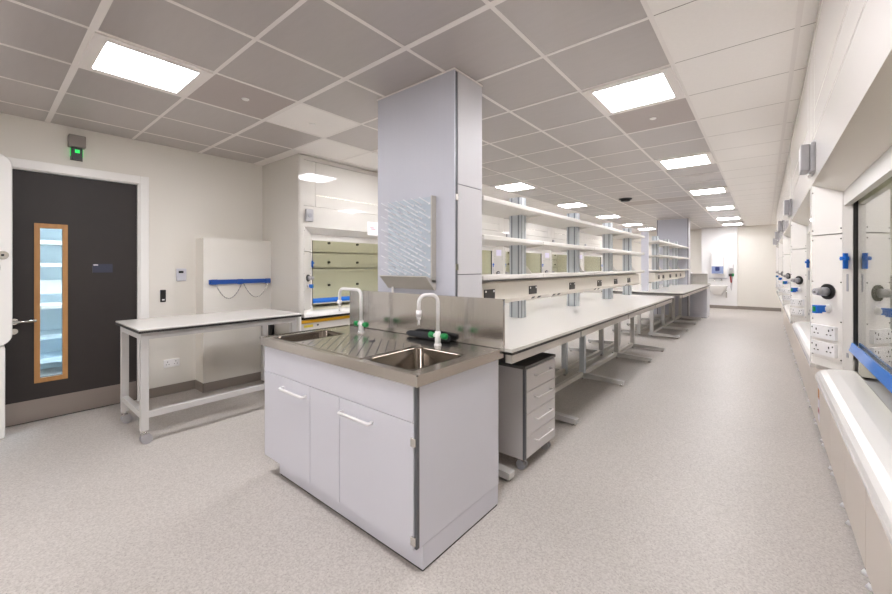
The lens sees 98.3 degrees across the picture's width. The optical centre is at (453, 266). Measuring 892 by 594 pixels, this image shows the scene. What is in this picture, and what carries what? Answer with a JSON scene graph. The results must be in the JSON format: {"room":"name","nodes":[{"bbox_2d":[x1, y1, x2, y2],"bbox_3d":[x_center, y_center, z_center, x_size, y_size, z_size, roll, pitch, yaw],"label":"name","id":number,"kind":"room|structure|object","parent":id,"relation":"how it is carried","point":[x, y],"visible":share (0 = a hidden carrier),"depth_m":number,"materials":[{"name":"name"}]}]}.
{"room":"science laboratory","nodes":[
{"label":"science laboratory","id":0,"kind":"room"},
{"bbox_2d":[196,238,270,383],"bbox_3d":[-2.601,0.534,4.591,0.234,1.700,0.753,0,0,39],"label":"wall","id":1,"kind":"structure","parent":0,"point":[224,354],"depth_m":4.44,"materials":[{"name":"beige paint"}]},
{"bbox_2d":[209,278,270,298],"bbox_3d":[-2.484,0.257,4.511,0.050,0.223,0.675,0,0,39],"label":"rail","id":2,"kind":"object","parent":1,"relation":"attached to","point":[266,280],"visible":1,"depth_m":4.47,"materials":[{"name":"blue metal"}]},
{"bbox_2d":[0,113,508,388],"bbox_3d":[0.231,-0.066,8.370,0.100,2.900,18.520,0,0,39],"label":"wall","id":3,"kind":"structure","parent":0,"point":[193,195],"depth_m":4.19,"materials":[{"name":"beige paint"}]},
{"bbox_2d":[0,345,4,438],"bbox_3d":[-3.941,1.019,2.887,0.240,0.730,0.748,0,0,39],"label":"trim","id":4,"kind":"structure","parent":3,"relation":"attached to","point":[2,348],"depth_m":3.09,"materials":[{"name":"white paint"}]},
{"bbox_2d":[0,154,11,345],"bbox_3d":[-3.923,-0.134,2.931,0.213,1.565,0.738,0,0,39],"label":"upper cabinet","id":5,"kind":"object","parent":3,"relation":"attached to","point":[5,163],"visible":1,"depth_m":3.13,"materials":[{"name":"white laminate"}]},
{"bbox_2d":[4,169,136,427],"bbox_3d":[-3.550,0.268,3.630,0.112,2.219,0.895,0,0,39],"label":"door","id":6,"kind":"structure","parent":3,"relation":"in","point":[97,219],"depth_m":3.63,"materials":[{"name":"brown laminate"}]},
{"bbox_2d":[68,134,85,161],"bbox_3d":[-3.513,-1.104,3.590,0.078,0.225,0.116,0,0,39],"label":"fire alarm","id":7,"kind":"object","parent":3,"relation":"attached to","point":[77,144],"visible":1,"depth_m":3.57,"materials":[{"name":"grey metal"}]},
{"bbox_2d":[70,147,82,161],"bbox_3d":[-3.517,-1.048,3.595,0.058,0.113,0.086,0,0,39],"label":"lamp","id":8,"kind":"object","parent":7,"relation":"attached to","point":[76,153],"depth_m":3.57,"materials":[{"name":"green"}]},
{"bbox_2d":[7,157,148,400],"bbox_3d":[-3.569,0.226,3.639,0.122,2.315,1.085,0,0,39],"label":"trim","id":9,"kind":"structure","parent":3,"relation":"attached to","point":[142,183],"depth_m":3.97,"materials":[{"name":"white paint"}]},
{"bbox_2d":[160,290,165,301],"bbox_3d":[-3.115,0.316,4.126,0.025,0.130,0.048,0,0,39],"label":"card reader","id":10,"kind":"object","parent":3,"relation":"attached to","point":[162,292],"visible":1,"depth_m":4.12,"materials":[{"name":"black plastic"}]},
{"bbox_2d":[163,358,179,367],"bbox_3d":[-3.068,1.049,4.189,0.013,0.086,0.146,0,0,39],"label":"wall socket","id":11,"kind":"object","parent":3,"relation":"attached to","point":[176,361],"visible":1,"depth_m":4.18,"materials":[{"name":"white plastic"}]},
{"bbox_2d":[176,269,185,280],"bbox_3d":[-3.009,0.092,4.255,0.027,0.139,0.093,0,0,39],"label":"thermostat","id":12,"kind":"object","parent":3,"relation":"attached to","point":[180,273],"visible":1,"depth_m":4.24,"materials":[{"name":"white plastic"}]},
{"bbox_2d":[149,372,260,398],"bbox_3d":[-2.733,1.334,4.422,0.242,0.100,1.183,0,0,39],"label":"baseboard","id":13,"kind":"structure","parent":3,"relation":"attached to","point":[193,384],"depth_m":4.30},
{"bbox_2d":[0,0,819,232],"bbox_3d":[2.676,-1.346,6.397,6.384,0.103,18.720,0,0,39],"label":"ceiling","id":14,"kind":"structure","parent":0,"point":[739,66],"depth_m":2.66,"materials":[{"name":"grey tile"}]},
{"bbox_2d":[77,31,212,97],"bbox_3d":[-2.020,-1.291,2.530,0.584,0.012,0.584,0,0,39],"label":"recessed light","id":15,"kind":"object","parent":14,"relation":"in","point":[104,54],"visible":1,"depth_m":2.50,"materials":[{"name":"white plastic"}]},
{"bbox_2d":[92,42,197,91],"bbox_3d":[-2.020,-1.291,2.530,0.460,0.005,0.460,0,0,39],"label":"diffuser","id":16,"kind":"object","parent":15,"relation":"attached to","point":[111,58],"depth_m":2.51,"materials":[{"name":"white plastic"}]},
{"bbox_2d":[490,181,539,191],"bbox_3d":[0.993,-1.291,6.267,0.584,0.012,0.584,0,0,39],"label":"recessed light","id":17,"kind":"object","parent":14,"relation":"in","point":[516,186],"visible":1,"depth_m":6.21,"materials":[{"name":"white plastic"}]},
{"bbox_2d":[498,183,532,190],"bbox_3d":[0.993,-1.291,6.267,0.460,0.005,0.460,0,0,39],"label":"diffuser","id":18,"kind":"object","parent":17,"relation":"attached to","point":[516,186],"depth_m":6.29,"materials":[{"name":"white plastic"}]},
{"bbox_2d":[554,202,590,207],"bbox_3d":[2.500,-1.291,8.135,0.584,0.012,0.584,0,0,39],"label":"recessed light","id":19,"kind":"object","parent":14,"relation":"in","point":[576,204],"visible":1,"depth_m":8.14,"materials":[{"name":"white plastic"}]},
{"bbox_2d":[558,203,585,207],"bbox_3d":[2.500,-1.291,8.135,0.460,0.005,0.460,0,0,39],"label":"diffuser","id":20,"kind":"object","parent":19,"relation":"attached to","point":[572,205],"depth_m":8.14,"materials":[{"name":"white plastic"}]},
{"bbox_2d":[593,214,621,218],"bbox_3d":[4.006,-1.291,10.003,0.584,0.012,0.584,0,0,39],"label":"recessed light","id":21,"kind":"object","parent":14,"relation":"in","point":[616,215],"visible":1,"depth_m":9.93,"materials":[{"name":"white plastic"}]},
{"bbox_2d":[599,215,617,217],"bbox_3d":[4.006,-1.291,10.003,0.460,0.005,0.460,0,0,39],"label":"diffuser","id":22,"kind":"object","parent":21,"relation":"attached to","point":[610,216],"depth_m":9.93,"materials":[{"name":"white plastic"}]},
{"bbox_2d":[619,198,631,201],"bbox_3d":[3.296,-1.272,7.401,0.240,0.050,0.240,0,0,39],"label":"ceiling sensor","id":23,"kind":"object","parent":14,"relation":"attached to","point":[621,199],"visible":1,"depth_m":7.34,"materials":[{"name":"black plastic"}]},
{"bbox_2d":[620,223,644,225],"bbox_3d":[5.513,-1.291,11.871,0.584,0.012,0.584,0,0,39],"label":"recessed light","id":24,"kind":"object","parent":14,"relation":"in","point":[632,224],"visible":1,"depth_m":11.82,"materials":[{"name":"white plastic"}]},
{"bbox_2d":[582,66,685,115],"bbox_3d":[1.355,-1.291,2.892,0.584,0.012,0.584,0,0,39],"label":"recessed light","id":25,"kind":"object","parent":14,"relation":"in","point":[659,86],"visible":1,"depth_m":2.85,"materials":[{"name":"white plastic"}]},
{"bbox_2d":[594,74,673,111],"bbox_3d":[1.355,-1.291,2.892,0.460,0.005,0.460,0,0,39],"label":"diffuser","id":26,"kind":"object","parent":25,"relation":"attached to","point":[655,88],"depth_m":2.87,"materials":[{"name":"white plastic"}]},
{"bbox_2d":[637,228,656,229],"bbox_3d":[6.643,-1.291,13.273,0.584,0.012,0.584,0,0,39],"label":"recessed light","id":27,"kind":"object","parent":14,"relation":"in","point":[640,228],"visible":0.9,"depth_m":13.27,"materials":[{"name":"white plastic"}]},
{"bbox_2d":[654,152,715,170],"bbox_3d":[2.862,-1.291,4.760,0.584,0.012,0.584,0,0,39],"label":"recessed light","id":28,"kind":"object","parent":14,"relation":"in","point":[707,158],"visible":1,"depth_m":4.73,"materials":[{"name":"white plastic"}]},
{"bbox_2d":[662,155,708,168],"bbox_3d":[2.862,-1.291,4.760,0.460,0.005,0.460,0,0,39],"label":"diffuser","id":29,"kind":"object","parent":28,"relation":"attached to","point":[699,159],"depth_m":4.77,"materials":[{"name":"white plastic"}]},
{"bbox_2d":[686,186,729,195],"bbox_3d":[4.368,-1.291,6.628,0.584,0.012,0.584,0,0,39],"label":"recessed light","id":30,"kind":"object","parent":14,"relation":"in","point":[725,189],"visible":1,"depth_m":6.62,"materials":[{"name":"white plastic"}]},
{"bbox_2d":[691,188,724,194],"bbox_3d":[4.368,-1.291,6.628,0.460,0.005,0.460,0,0,39],"label":"diffuser","id":31,"kind":"object","parent":30,"relation":"attached to","point":[716,190],"depth_m":6.62,"materials":[{"name":"white plastic"}]},
{"bbox_2d":[703,205,736,210],"bbox_3d":[5.875,-1.291,8.497,0.584,0.012,0.584,0,0,39],"label":"recessed light","id":32,"kind":"object","parent":14,"relation":"in","point":[727,206],"visible":1,"depth_m":8.42,"materials":[{"name":"white plastic"}]},
{"bbox_2d":[707,206,732,209],"bbox_3d":[5.875,-1.291,8.497,0.460,0.005,0.460,0,0,39],"label":"diffuser","id":33,"kind":"object","parent":32,"relation":"attached to","point":[722,207],"depth_m":8.56,"materials":[{"name":"white plastic"}]},
{"bbox_2d":[714,216,741,220],"bbox_3d":[7.381,-1.291,10.365,0.584,0.012,0.584,0,0,39],"label":"recessed light","id":34,"kind":"object","parent":14,"relation":"in","point":[739,217],"visible":1,"depth_m":10.35,"materials":[{"name":"white plastic"}]},
{"bbox_2d":[718,217,738,219],"bbox_3d":[7.381,-1.291,10.365,0.460,0.005,0.460,0,0,39],"label":"diffuser","id":35,"kind":"object","parent":34,"relation":"attached to","point":[730,218],"depth_m":10.35,"materials":[{"name":"white plastic"}]},
{"bbox_2d":[720,223,744,225],"bbox_3d":[8.511,-1.291,11.766,0.584,0.012,0.584,0,0,39],"label":"recessed light","id":36,"kind":"object","parent":14,"relation":"in","point":[727,223],"visible":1,"depth_m":11.81,"materials":[{"name":"white plastic"}]},
{"bbox_2d":[0,308,873,593],"bbox_3d":[1.703,1.424,7.182,8.884,0.080,18.720,0,0,39],"label":"floor","id":37,"kind":"structure","parent":0,"point":[706,471],"depth_m":2.26,"materials":[{"name":"plastic"}]},
{"bbox_2d":[40,228,61,368],"bbox_3d":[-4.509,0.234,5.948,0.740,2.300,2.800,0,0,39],"label":"window pane","id":38,"kind":"object","parent":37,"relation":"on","point":[50,239],"visible":0.02,"depth_m":5.21,"materials":[{"name":"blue glass"}]},
{"bbox_2d":[40,301,61,308],"bbox_3d":[-4.494,0.504,5.936,0.700,0.040,2.800,0,0,39],"label":"countertop","id":39,"kind":"structure","parent":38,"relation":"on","point":[43,305],"depth_m":4.83,"materials":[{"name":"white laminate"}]},
{"bbox_2d":[116,308,301,443],"bbox_3d":[-2.280,0.932,3.685,0.775,0.901,1.325,0,0,39],"label":"table","id":40,"kind":"object","parent":37,"relation":"on","point":[145,329],"visible":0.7,"depth_m":3.38,"materials":[{"name":"white laminate"}]},
{"bbox_2d":[268,324,273,335],"bbox_3d":[-2.249,0.954,4.739,0.070,0.860,0.045,0,0,39],"label":"pipe","id":41,"kind":"object","parent":37,"relation":"on","point":[270,327],"visible":0.02,"depth_m":4.72,"materials":[{"name":"black plastic"}]},
{"bbox_2d":[262,153,299,334],"bbox_3d":[-2.116,0.046,4.682,0.896,2.675,0.013,0,0,39],"label":"end panel","id":42,"kind":"object","parent":37,"relation":"on","point":[280,178],"visible":0.52,"depth_m":4.63,"materials":[{"name":"grey"}]},
{"bbox_2d":[300,154,377,330],"bbox_3d":[-1.406,0.049,5.542,0.962,2.670,2.214,0,0,39],"label":"fume hood","id":43,"kind":"object","parent":37,"relation":"on","point":[324,184],"visible":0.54,"depth_m":4.89,"materials":[{"name":"grey metal"}]},
{"bbox_2d":[305,209,312,221],"bbox_3d":[-1.679,-0.594,4.475,0.035,0.145,0.095,0,0,39],"label":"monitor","id":44,"kind":"object","parent":43,"relation":"on","point":[308,212],"depth_m":4.45,"materials":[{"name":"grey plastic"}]},
{"bbox_2d":[367,221,377,235],"bbox_3d":[-1.095,-0.511,5.225,0.002,0.180,0.190,0,0,39],"label":"paper notice","id":45,"kind":"object","parent":43,"relation":"attached to","point":[372,227],"visible":0.88,"depth_m":5.21,"materials":[{"name":"white paper"}]},
{"bbox_2d":[265,334,497,570],"bbox_3d":[-0.520,0.956,2.402,1.425,0.855,0.714,0,0,39],"label":"base cabinet","id":46,"kind":"object","parent":37,"relation":"on","point":[414,469],"visible":0.98,"depth_m":1.97,"materials":[{"name":"grey laminate"}]},
{"bbox_2d":[260,290,504,387],"bbox_3d":[-0.509,0.464,2.430,1.487,0.546,0.731,0,0,39],"label":"countertop","id":47,"kind":"structure","parent":46,"relation":"on","point":[475,326],"depth_m":2.36,"materials":[{"name":"grey metal"}]},
{"bbox_2d":[337,287,368,332],"bbox_3d":[-0.761,0.321,2.887,0.353,0.322,0.048,0,0,39],"label":"tap","id":48,"kind":"object","parent":47,"relation":"on","point":[360,323],"visible":1,"depth_m":2.82,"materials":[{"name":"white metal"}]},
{"bbox_2d":[350,290,504,352],"bbox_3d":[-0.279,0.347,2.697,1.460,0.313,0.026,0,0,39],"label":"backsplash","id":49,"kind":"structure","parent":47,"relation":"attached to","point":[477,321],"depth_m":2.53,"materials":[{"name":"silver metal"}]},
{"bbox_2d":[406,330,450,341],"bbox_3d":[-0.172,0.457,2.550,0.381,0.049,0.050,0,0,39],"label":"rolled sleeve","id":50,"kind":"object","parent":47,"relation":"on","point":[413,333],"visible":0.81,"depth_m":2.56,"materials":[{"name":"black"}]},
{"bbox_2d":[416,293,447,345],"bbox_3d":[-0.135,0.321,2.307,0.144,0.321,0.166,0,0,39],"label":"tap","id":51,"kind":"object","parent":47,"relation":"on","point":[438,335],"visible":1,"depth_m":2.33,"materials":[{"name":"white plastic"}]},
{"bbox_2d":[377,67,482,297],"bbox_3d":[-0.195,0.045,2.872,0.773,2.678,0.324,0,0,39],"label":"column","id":52,"kind":"structure","parent":37,"relation":"on","point":[430,129],"depth_m":2.65,"materials":[{"name":"grey"}]},
{"bbox_2d":[380,195,435,291],"bbox_3d":[-0.332,-0.138,2.713,0.461,0.674,0.104,0,0,39],"label":"drying rack","id":53,"kind":"object","parent":52,"relation":"attached to","point":[411,224],"visible":1,"depth_m":2.70,"materials":[{"name":"grey"}]},
{"bbox_2d":[380,275,435,289],"bbox_3d":[-0.332,0.111,2.713,0.461,0.095,0.104,0,0,39],"label":"drip tray","id":54,"kind":"object","parent":53,"relation":"on","point":[426,282],"depth_m":2.67,"materials":[{"name":"grey plastic"}]},
{"bbox_2d":[482,214,503,273],"bbox_3d":[-0.012,0.049,7.270,0.962,2.670,2.214,0,0,39],"label":"fume hood","id":55,"kind":"object","parent":37,"relation":"on","point":[492,256],"visible":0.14,"depth_m":7.77,"materials":[{"name":"beige"}]},
{"bbox_2d":[498,352,555,469],"bbox_3d":[0.456,1.027,2.893,0.499,0.714,0.482,0,0,39],"label":"drawer pedestal","id":56,"kind":"object","parent":37,"relation":"on","point":[526,387],"visible":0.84,"depth_m":2.68,"materials":[{"name":"grey"}]},
{"bbox_2d":[504,219,550,303],"bbox_3d":[1.381,0.049,8.998,0.962,2.670,2.214,0,0,39],"label":"fume hood","id":57,"kind":"object","parent":37,"relation":"on","point":[537,260],"visible":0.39,"depth_m":9.35,"materials":[{"name":"beige"}]},
{"bbox_2d":[550,227,583,296],"bbox_3d":[2.775,0.049,10.727,0.962,2.670,2.214,0,0,39],"label":"fume hood","id":58,"kind":"object","parent":37,"relation":"on","point":[558,258],"visible":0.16,"depth_m":11.24,"materials":[{"name":"beige"}]},
{"bbox_2d":[498,293,673,481],"bbox_3d":[1.369,0.932,4.673,1.465,0.903,5.105,0,0,39],"label":"laboratory bench","id":59,"kind":"object","parent":37,"relation":"on","point":[548,323],"visible":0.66,"depth_m":4.19,"materials":[{"name":"white laminate"}]},
{"bbox_2d":[482,195,644,317],"bbox_3d":[1.528,-0.083,4.748,0.458,1.127,4.754,0,0,39],"label":"shelving","id":60,"kind":"object","parent":59,"relation":"on","point":[520,285],"visible":0.97,"depth_m":3.90,"materials":[{"name":"white"}]},
{"bbox_2d":[484,289,494,297],"bbox_3d":[0.273,0.212,2.953,0.009,0.073,0.140,0,0,39],"label":"socket","id":61,"kind":"object","parent":60,"relation":"attached to","point":[488,293],"depth_m":2.94,"materials":[{"name":"black plastic"}]},
{"bbox_2d":[529,285,536,293],"bbox_3d":[0.719,0.212,3.505,0.009,0.073,0.140,0,0,39],"label":"socket","id":62,"kind":"object","parent":60,"relation":"attached to","point":[532,288],"depth_m":3.50,"materials":[{"name":"black plastic"}]},
{"bbox_2d":[569,282,574,288],"bbox_3d":[1.296,0.212,4.221,0.009,0.073,0.140,0,0,39],"label":"socket","id":63,"kind":"object","parent":60,"relation":"attached to","point":[571,284],"depth_m":4.22,"materials":[{"name":"black plastic"}]},
{"bbox_2d":[597,280,601,285],"bbox_3d":[1.861,0.212,4.922,0.009,0.073,0.140,0,0,39],"label":"socket","id":64,"kind":"object","parent":60,"relation":"attached to","point":[599,282],"depth_m":4.91,"materials":[{"name":"white plastic"}]},
{"bbox_2d":[503,293,673,355],"bbox_3d":[1.369,0.498,4.673,1.465,0.035,5.105,0,0,39],"label":"countertop","id":65,"kind":"structure","parent":59,"relation":"on","point":[550,319],"depth_m":3.77,"materials":[{"name":"white laminate"}]},
{"bbox_2d":[583,233,601,292],"bbox_3d":[4.168,0.049,12.455,0.962,2.670,2.214,0,0,39],"label":"fume hood","id":66,"kind":"object","parent":37,"relation":"on","point":[592,261],"visible":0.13,"depth_m":12.55,"materials":[{"name":"beige"}]},
{"bbox_2d":[601,283,709,338],"bbox_3d":[4.900,0.932,9.052,1.465,0.903,4.205,0,0,39],"label":"laboratory bench","id":67,"kind":"object","parent":37,"relation":"on","point":[681,290],"visible":0.93,"depth_m":8.36,"materials":[{"name":"white laminate"}]},
{"bbox_2d":[601,283,709,294],"bbox_3d":[4.900,0.498,9.052,1.465,0.035,4.205,0,0,39],"label":"countertop","id":68,"kind":"structure","parent":67,"relation":"on","point":[680,289],"depth_m":8.04,"materials":[{"name":"white laminate"}]},
{"bbox_2d":[634,231,688,290],"bbox_3d":[4.879,-0.098,8.904,0.458,1.157,3.732,0,0,39],"label":"shelving","id":69,"kind":"object","parent":67,"relation":"on","point":[656,274],"visible":1,"depth_m":8.22,"materials":[{"name":"white metal"}]},
{"bbox_2d":[657,218,689,316],"bbox_3d":[6.047,0.045,10.613,0.773,2.678,0.324,0,0,39],"label":"column","id":70,"kind":"structure","parent":37,"relation":"on","point":[675,230],"depth_m":10.38,"materials":[{"name":"grey"}]},
{"bbox_2d":[654,286,709,317],"bbox_3d":[6.437,0.956,11.030,1.425,0.855,0.714,0,0,39],"label":"base cabinet","id":71,"kind":"object","parent":37,"relation":"on","point":[699,301],"visible":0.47,"depth_m":10.43,"materials":[{"name":"grey laminate"}]},
{"bbox_2d":[649,273,710,284],"bbox_3d":[6.412,0.464,11.013,1.487,0.546,0.731,0,0,39],"label":"backsplash","id":72,"kind":"structure","parent":71,"relation":"on","point":[694,278],"depth_m":10.39,"materials":[{"name":"grey"}]},
{"bbox_2d":[773,200,788,338],"bbox_3d":[7.287,0.049,8.017,0.980,2.670,2.214,0,0,39],"label":"fume hood","id":73,"kind":"object","parent":37,"relation":"on","point":[775,242],"visible":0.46,"depth_m":8.45,"materials":[{"name":"beige metal"}]},
{"bbox_2d":[775,181,795,360],"bbox_3d":[5.893,0.049,6.289,0.980,2.670,2.214,0,0,39],"label":"fume hood","id":74,"kind":"object","parent":37,"relation":"on","point":[778,235],"visible":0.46,"depth_m":6.96,"materials":[{"name":"beige metal"}]},
{"bbox_2d":[778,143,809,401],"bbox_3d":[4.500,0.049,4.561,0.980,2.670,2.214,0,0,39],"label":"fume hood","id":75,"kind":"object","parent":37,"relation":"on","point":[784,226],"visible":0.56,"depth_m":5.21,"materials":[{"name":"beige metal"}]},
{"bbox_2d":[782,295,790,299],"bbox_3d":[4.817,0.451,5.570,0.018,0.072,0.144,0,0,3],"label":"double socket","id":76,"kind":"object","parent":75,"relation":"attached to","point":[784,297],"depth_m":5.57,"materials":[{"name":"grey plastic"}]},
{"bbox_2d":[782,289,790,293],"bbox_3d":[4.817,0.359,5.570,0.018,0.072,0.144,0,0,3],"label":"double socket","id":77,"kind":"object","parent":75,"relation":"attached to","point":[785,291],"depth_m":5.57,"materials":[{"name":"grey plastic"}]},
{"bbox_2d":[784,48,844,507],"bbox_3d":[3.106,0.049,2.833,0.980,2.670,2.214,0,0,39],"label":"fume hood","id":78,"kind":"object","parent":37,"relation":"on","point":[798,207],"visible":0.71,"depth_m":3.07,"materials":[{"name":"beige metal"}]},
{"bbox_2d":[791,287,800,291],"bbox_3d":[3.397,0.231,3.826,0.068,0.048,0.044,0,0,3],"label":"tap","id":79,"kind":"object","parent":78,"relation":"on","point":[797,289],"depth_m":3.82,"materials":[{"name":"blue plastic"}]},
{"bbox_2d":[790,307,803,315],"bbox_3d":[3.423,0.451,3.842,0.018,0.072,0.144,0,0,3],"label":"double socket","id":80,"kind":"object","parent":78,"relation":"attached to","point":[794,311],"depth_m":3.84,"materials":[{"name":"grey plastic"}]},
{"bbox_2d":[790,298,803,306],"bbox_3d":[3.423,0.359,3.842,0.018,0.072,0.144,0,0,3],"label":"double socket","id":81,"kind":"object","parent":78,"relation":"attached to","point":[794,302],"depth_m":3.84,"materials":[{"name":"grey plastic"}]},
{"bbox_2d":[818,385,819,422],"bbox_3d":[2.993,1.114,3.162,0.002,0.300,0.120,0,0,39],"label":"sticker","id":82,"kind":"object","parent":78,"relation":"attached to","point":[818,385],"visible":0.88,"depth_m":3.12,"materials":[{"name":"white paper"}]},
{"bbox_2d":[799,0,891,593],"bbox_3d":[1.713,0.049,1.105,0.980,2.670,2.214,0,0,39],"label":"fume hood","id":83,"kind":"object","parent":37,"relation":"on","point":[847,160],"visible":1,"depth_m":1.58,"materials":[{"name":"white metal"}]},
{"bbox_2d":[812,304,831,312],"bbox_3d":[2.004,0.231,2.098,0.068,0.048,0.044,0,0,3],"label":"tap","id":84,"kind":"object","parent":83,"relation":"on","point":[823,308],"depth_m":2.09,"materials":[{"name":"blue plastic"}]},
{"bbox_2d":[811,340,837,357],"bbox_3d":[2.030,0.451,2.113,0.018,0.072,0.144,0,0,3],"label":"double socket","id":85,"kind":"object","parent":83,"relation":"attached to","point":[819,348],"depth_m":2.10,"materials":[{"name":"grey plastic"}]},
{"bbox_2d":[811,323,837,340],"bbox_3d":[2.030,0.359,2.113,0.018,0.072,0.144,0,0,3],"label":"double socket","id":86,"kind":"object","parent":83,"relation":"attached to","point":[819,331],"depth_m":2.10,"materials":[{"name":"grey plastic"}]},
{"bbox_2d":[613,225,783,311],"bbox_3d":[8.395,-0.066,13.489,6.184,2.900,0.500,0,0,39],"label":"wall","id":87,"kind":"structure","parent":0,"point":[756,251],"depth_m":12.32,"materials":[{"name":"beige paint"}]},
{"bbox_2d":[710,305,780,311],"bbox_3d":[9.218,1.331,12.435,2.060,0.105,0.108,0,0,39],"label":"baseboard","id":88,"kind":"structure","parent":87,"relation":"attached to","point":[711,306],"depth_m":12.36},
{"bbox_2d":[702,226,736,305],"bbox_3d":[8.921,-0.066,12.936,0.970,2.900,0.500,0,0,39],"label":"wall","id":89,"kind":"structure","parent":0,"point":[715,239],"depth_m":12.68,"materials":[{"name":"white paint"}]},
{"bbox_2d":[711,251,726,276],"bbox_3d":[8.689,-0.071,12.656,0.440,0.850,0.225,0,0,39],"label":"dispenser","id":90,"kind":"object","parent":89,"relation":"attached to","point":[719,258],"visible":1,"depth_m":12.62,"materials":[{"name":"white plastic"}]},
{"bbox_2d":[710,278,727,297],"bbox_3d":[8.612,0.704,12.608,0.540,0.640,0.400,0,0,39],"label":"basin","id":91,"kind":"object","parent":89,"relation":"attached to","point":[715,289],"visible":0.86,"depth_m":12.55,"materials":[{"name":"white ceramic"}]},
{"bbox_2d":[729,264,733,270],"bbox_3d":[8.995,0.039,12.494,0.120,0.230,0.093,0,0,39],"label":"soap dispenser","id":92,"kind":"object","parent":89,"relation":"attached to","point":[731,266],"visible":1,"depth_m":12.46,"materials":[{"name":"white plastic"}]},
{"bbox_2d":[729,273,733,289],"bbox_3d":[9.001,0.508,12.501,0.140,0.568,0.083,0,0,39],"label":"eyewash station","id":93,"kind":"object","parent":89,"relation":"attached to","point":[732,274],"visible":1,"depth_m":12.48,"materials":[{"name":"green plastic"}]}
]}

